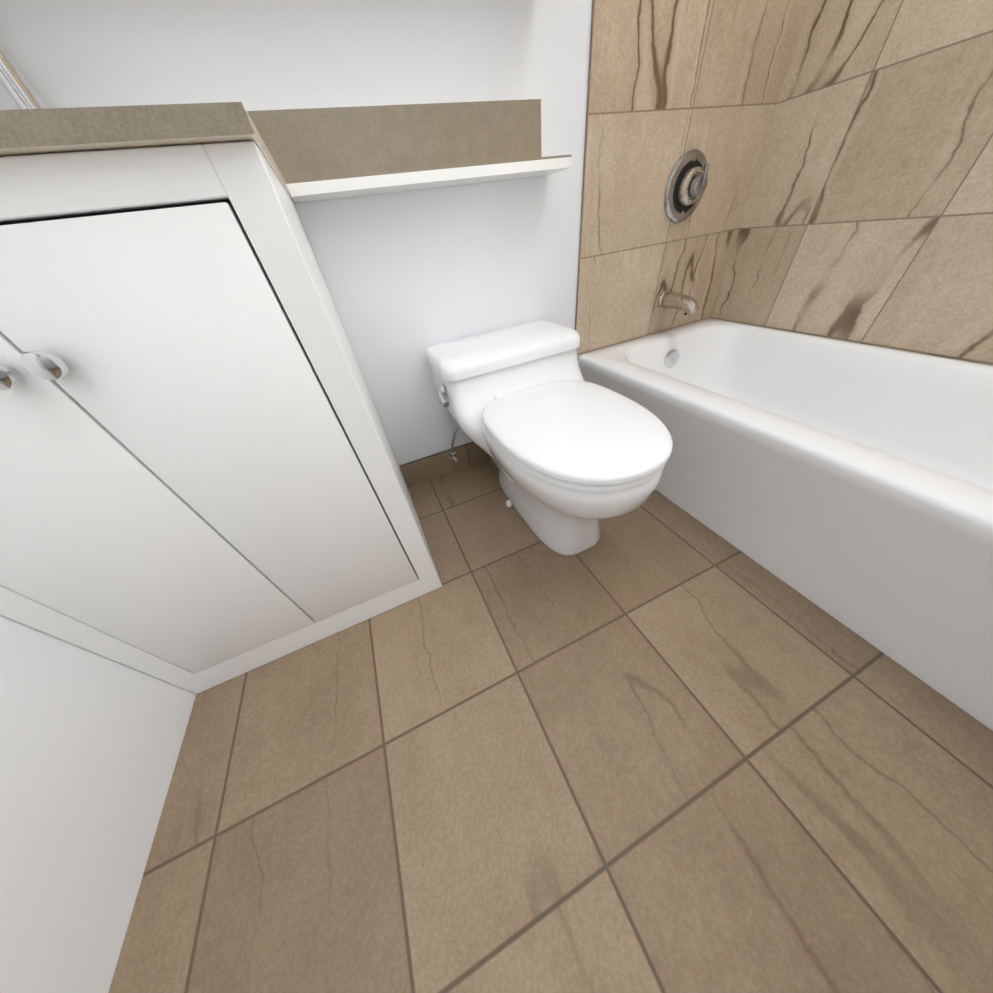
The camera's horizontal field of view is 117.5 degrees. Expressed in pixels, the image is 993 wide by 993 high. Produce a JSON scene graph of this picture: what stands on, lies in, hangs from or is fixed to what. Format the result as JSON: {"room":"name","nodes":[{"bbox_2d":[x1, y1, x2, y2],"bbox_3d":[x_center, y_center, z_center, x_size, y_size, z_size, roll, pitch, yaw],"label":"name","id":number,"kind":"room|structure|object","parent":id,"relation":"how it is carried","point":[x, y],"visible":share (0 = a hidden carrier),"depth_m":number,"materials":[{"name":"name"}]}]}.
{"room":"bathroom","nodes":[
{"label":"bathroom","id":0,"kind":"room"},
{"bbox_2d":[0,615,195,992],"bbox_3d":[-0.827,-0.295,-0.276,0.120,2.500,1.760,-21,43,-14],"label":"wall","id":1,"kind":"structure","parent":0,"point":[90,743],"depth_m":0.47,"materials":[{"name":"paint"}]},
{"bbox_2d":[0,0,591,486],"bbox_3d":[-0.125,-1.159,0.576,2.154,2.500,0.120,-21,43,-14],"label":"wall","id":2,"kind":"structure","parent":0,"point":[410,276],"depth_m":0.70,"materials":[{"name":"paint"}]},
{"bbox_2d":[400,441,490,487],"bbox_3d":[-0.015,-0.215,1.306,0.785,0.110,0.008,-21,43,-14],"label":"baseboard","id":3,"kind":"structure","parent":2,"relation":"attached to","point":[428,468],"depth_m":1.25,"materials":[{"name":"brown tile"}]},
{"bbox_2d":[575,0,808,357],"bbox_3d":[0.540,-1.365,0.696,0.730,2.500,0.008,-21,43,-14],"label":"wall tiles","id":4,"kind":"structure","parent":2,"relation":"attached to","point":[671,83],"depth_m":0.92,"materials":[{"name":"beige tile"}]},
{"bbox_2d":[658,288,698,314],"bbox_3d":[0.712,-0.754,1.163,0.064,0.084,0.163,-21,43,-14],"label":"tub spout","id":5,"kind":"object","parent":4,"relation":"attached to","point":[688,305],"visible":1,"depth_m":1.15,"materials":[{"name":"silver metal"}]},
{"bbox_2d":[665,149,708,221],"bbox_3d":[0.646,-1.013,0.984,0.172,0.172,0.070,-21,43,-14],"label":"shower valve","id":6,"kind":"object","parent":4,"relation":"attached to","point":[687,184],"visible":1,"depth_m":0.97,"materials":[{"name":"silver metal"}]},
{"bbox_2d":[108,459,992,992],"bbox_3d":[0.398,0.793,0.260,2.944,0.100,3.230,-21,43,-14],"label":"floor","id":7,"kind":"structure","parent":0,"point":[656,741],"depth_m":0.53,"materials":[{"name":"tile"}]},
{"bbox_2d":[0,141,441,693],"bbox_3d":[-0.588,-0.087,0.697,0.625,0.852,0.558,-21,43,-14],"label":"bathroom vanity","id":8,"kind":"object","parent":7,"relation":"on","point":[203,486],"visible":1,"depth_m":0.43,"materials":[{"name":"white paint"}]},
{"bbox_2d":[0,99,571,222],"bbox_3d":[-0.331,-0.514,0.509,1.298,0.284,0.544,-21,43,-14],"label":"countertop","id":9,"kind":"structure","parent":8,"relation":"on","point":[313,154],"depth_m":0.65,"materials":[{"name":"stone"}]},
{"bbox_2d":[0,42,45,108],"bbox_3d":[-0.723,-0.603,0.435,0.380,0.248,0.146,-21,43,-14],"label":"mirror","id":10,"kind":"object","parent":9,"relation":"on","point":[18,87],"depth_m":0.46,"materials":[{"name":"silver metal"}]},
{"bbox_2d":[425,320,672,555],"bbox_3d":[0.133,-0.155,0.916,0.475,0.501,0.749,-21,43,-14],"label":"toilet","id":11,"kind":"object","parent":7,"relation":"on","point":[575,457],"visible":1,"depth_m":0.78,"materials":[{"name":"white ceramic"}]},
{"bbox_2d":[578,319,992,730],"bbox_3d":[0.969,-0.134,0.868,0.719,0.344,1.500,-21,43,-14],"label":"bathtub","id":12,"kind":"object","parent":7,"relation":"on","point":[848,484],"visible":0.92,"depth_m":0.76,"materials":[{"name":"white ceramic"}]},
{"bbox_3d":[1.238,-1.082,0.258,0.120,2.500,1.760,-21,43,-14],"label":"wall","id":13,"kind":"structure","parent":0,"visible":0},
{"bbox_2d":[710,0,992,364],"bbox_3d":[1.180,-1.060,0.243,0.008,2.500,1.520,-21,43,-14],"label":"wall tile","id":14,"kind":"structure","parent":13,"relation":"attached to","point":[867,217],"depth_m":0.85,"materials":[{"name":"beige tile"}]}
]}

